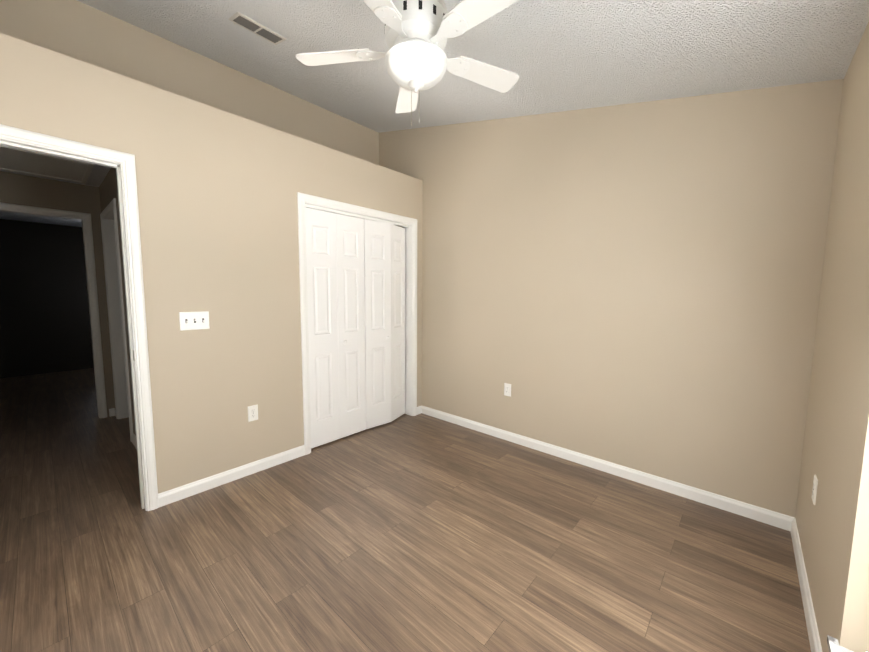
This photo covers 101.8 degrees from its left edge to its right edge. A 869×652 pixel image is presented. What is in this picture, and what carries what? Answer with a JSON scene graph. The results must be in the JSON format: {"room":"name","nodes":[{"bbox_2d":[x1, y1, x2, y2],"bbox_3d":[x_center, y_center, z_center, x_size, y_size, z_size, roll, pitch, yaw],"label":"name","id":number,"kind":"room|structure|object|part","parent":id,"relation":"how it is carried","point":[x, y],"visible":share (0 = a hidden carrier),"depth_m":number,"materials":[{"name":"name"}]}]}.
{"room":"empty bedroom","nodes":[
{"label":"empty bedroom","id":0,"kind":"room"},
{"bbox_2d":[0,219,93,377],"bbox_3d":[-6.398,-0.445,5.469,0.120,2.440,4.340,5,7,41],"label":"wall","id":1,"kind":"structure","parent":0,"point":[45,327],"depth_m":5.59,"materials":[{"name":"grey"}]},
{"bbox_2d":[0,171,114,416],"bbox_3d":[-3.830,-0.222,3.328,0.120,2.440,1.100,5,7,41],"label":"wall","id":2,"kind":"structure","parent":0,"point":[20,189],"depth_m":3.49,"materials":[{"name":"paint"}]},
{"bbox_2d":[0,203,106,417],"bbox_3d":[-3.803,-0.057,3.360,0.139,2.105,0.886,5,7,41],"label":"door frame","id":3,"kind":"structure","parent":2,"relation":"attached to","point":[85,218],"depth_m":3.59,"materials":[{"name":"white wood"}]},
{"bbox_2d":[99,167,135,435],"bbox_3d":[-2.858,-0.209,3.281,1.634,2.440,0.120,5,7,41],"label":"wall","id":4,"kind":"structure","parent":0,"point":[108,190],"depth_m":3.03,"materials":[{"name":"paint"}]},
{"bbox_2d":[100,198,132,441],"bbox_3d":[-2.968,-0.051,3.379,0.886,2.105,0.139,5,7,41],"label":"door frame","id":5,"kind":"structure","parent":4,"relation":"attached to","point":[113,276],"depth_m":3.58,"materials":[{"name":"white wood"}]},
{"bbox_2d":[132,433,136,448],"bbox_3d":[-2.219,1.032,2.727,1.208,0.083,0.014,5,7,41],"label":"baseboard","id":6,"kind":"structure","parent":4,"relation":"attached to","point":[133,435],"depth_m":3.06,"materials":[{"name":"white wood"}]},
{"bbox_2d":[0,0,378,164],"bbox_3d":[-1.840,-0.665,3.057,0.120,3.405,3.400,5,7,41],"label":"wall","id":7,"kind":"structure","parent":0,"point":[78,30],"depth_m":2.66,"materials":[{"name":"paint"}]},
{"bbox_2d":[0,51,422,493],"bbox_3d":[-1.310,-0.135,2.629,0.120,2.440,3.400,5,7,41],"label":"wall","id":8,"kind":"structure","parent":0,"point":[218,211],"depth_m":2.35,"materials":[{"name":"paint"}]},
{"bbox_2d":[0,124,158,510],"bbox_3d":[-2.053,0.104,1.815,0.158,2.105,0.886,5,7,41],"label":"door frame","id":9,"kind":"structure","parent":8,"relation":"attached to","point":[123,163],"depth_m":2.03,"materials":[{"name":"white wood"}]},
{"bbox_2d":[179,311,209,330],"bbox_3d":[-1.541,-0.033,2.273,0.019,0.117,0.163,5,7,41],"label":"switch plate","id":10,"kind":"object","parent":8,"relation":"attached to","point":[193,320],"visible":1,"depth_m":2.27,"materials":[{"name":"white plastic"}]},
{"bbox_2d":[0,32,422,187],"bbox_3d":[-1.567,-1.415,2.747,0.836,0.082,3.400,5,7,41],"label":"wall ledge","id":11,"kind":"object","parent":8,"relation":"on","point":[38,54],"visible":0.33,"depth_m":2.11,"materials":[{"name":"paint"}]},
{"bbox_2d":[158,445,304,506],"bbox_3d":[-1.394,1.055,2.556,0.014,0.083,0.970,5,7,41],"label":"baseboard","id":12,"kind":"structure","parent":8,"relation":"attached to","point":[176,494],"depth_m":2.48,"materials":[{"name":"white wood"}]},
{"bbox_2d":[248,404,257,421],"bbox_3d":[-1.330,0.640,2.590,0.008,0.115,0.070,5,7,41],"label":"electrical outlet","id":13,"kind":"object","parent":8,"relation":"attached to","point":[252,412],"visible":1,"depth_m":2.59,"materials":[{"name":"white plastic"}]},
{"bbox_2d":[305,207,365,448],"bbox_3d":[-0.850,0.030,3.115,0.067,1.995,0.586,5,7,41],"label":"bifold closet door","id":14,"kind":"structure","parent":8,"relation":"in","point":[335,287],"depth_m":3.10,"materials":[{"name":"white wood"}]},
{"bbox_2d":[297,192,416,454],"bbox_3d":[-0.670,-0.030,3.348,0.139,2.105,1.313,5,7,41],"label":"trim","id":15,"kind":"structure","parent":8,"relation":"attached to","point":[408,224],"depth_m":3.28,"materials":[{"name":"white wood"}]},
{"bbox_2d":[364,219,404,428],"bbox_3d":[-0.475,-0.009,3.563,0.146,1.995,0.573,5,7,41],"label":"bifold closet door","id":16,"kind":"structure","parent":8,"relation":"in","point":[384,262],"depth_m":3.49,"materials":[{"name":"white wood"}]},
{"bbox_2d":[0,368,810,651],"bbox_3d":[-2.858,1.062,3.109,9.496,0.060,5.500,5,7,41],"label":"floor","id":17,"kind":"structure","parent":0,"point":[421,532],"depth_m":1.82,"materials":[{"name":"brown wood"}]},
{"bbox_2d":[0,0,868,226],"bbox_3d":[-2.772,-1.814,2.795,9.246,0.973,5.120,5,7,41],"label":"ceiling","id":18,"kind":"structure","parent":0,"point":[560,55],"depth_m":2.05,"materials":[{"name":"white paint"}]},
{"bbox_2d":[0,145,93,183],"bbox_3d":[-3.358,-1.330,2.823,0.760,0.032,0.860,5,7,41],"label":"ceiling hatch","id":19,"kind":"object","parent":18,"relation":"attached to","point":[31,163],"visible":0.76,"depth_m":2.93,"materials":[{"name":"white paint"}]},
{"bbox_2d":[229,12,285,44],"bbox_3d":[-1.128,-1.898,2.261,0.154,0.041,0.298,5,7,41],"label":"ceiling vent","id":20,"kind":"object","parent":18,"relation":"in","point":[252,26],"visible":0.98,"depth_m":2.25,"materials":[{"name":"silver metal"}]},
{"bbox_2d":[296,0,518,125],"bbox_3d":[-0.059,-1.272,1.561,1.051,0.653,1.087,5,7,41],"label":"ceiling fan","id":21,"kind":"object","parent":18,"relation":"hanging from","point":[418,33],"visible":1,"depth_m":1.51,"materials":[{"name":"white"}]},
{"bbox_3d":[-0.083,-1.128,1.603,0.282,0.135,0.282,5,7,41],"label":"lamp shade","id":22,"kind":"part","parent":21,"relation":"part of","materials":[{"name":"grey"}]},
{"bbox_2d":[379,79,843,516],"bbox_3d":[0.809,-0.616,3.059,4.082,3.350,0.120,5,7,41],"label":"wall","id":23,"kind":"structure","parent":0,"point":[636,286],"depth_m":2.45,"materials":[{"name":"paint"}]},
{"bbox_2d":[504,383,510,396],"bbox_3d":[0.663,0.580,3.208,0.070,0.115,0.008,5,7,41],"label":"electrical outlet","id":24,"kind":"object","parent":23,"relation":"attached to","point":[507,389],"visible":1,"depth_m":3.21,"materials":[{"name":"white plastic"}]},
{"bbox_2d":[418,405,790,529],"bbox_3d":[0.929,1.033,2.988,2.910,0.083,0.040,5,7,41],"label":"baseboard","id":25,"kind":"structure","parent":23,"relation":"attached to","point":[770,517],"depth_m":2.56,"materials":[{"name":"white wood"}]},
{"bbox_2d":[795,21,868,651],"bbox_3d":[1.018,0.004,0.561,0.220,2.590,3.640,5,7,41],"label":"wall","id":26,"kind":"structure","parent":0,"point":[832,523],"depth_m":1.34,"materials":[{"name":"paint"}]},
{"bbox_2d":[786,517,822,651],"bbox_3d":[0.921,1.243,0.756,0.014,0.083,3.400,5,7,41],"label":"baseboard","id":27,"kind":"structure","parent":26,"relation":"attached to","point":[814,639],"depth_m":1.55,"materials":[{"name":"white wood"}]},
{"bbox_2d":[811,475,817,504],"bbox_3d":[1.708,0.735,1.588,0.008,0.115,0.070,5,7,41],"label":"electrical outlet","id":28,"kind":"object","parent":26,"relation":"attached to","point":[814,488],"visible":1,"depth_m":1.57,"materials":[{"name":"white plastic"}]},
{"bbox_2d":[827,635,852,651],"bbox_3d":[0.982,1.029,0.696,0.172,0.022,0.990,5,7,41],"label":"window sill","id":29,"kind":"structure","parent":26,"relation":"attached to","point":[833,644],"depth_m":1.09,"materials":[{"name":"stone"}]}
]}

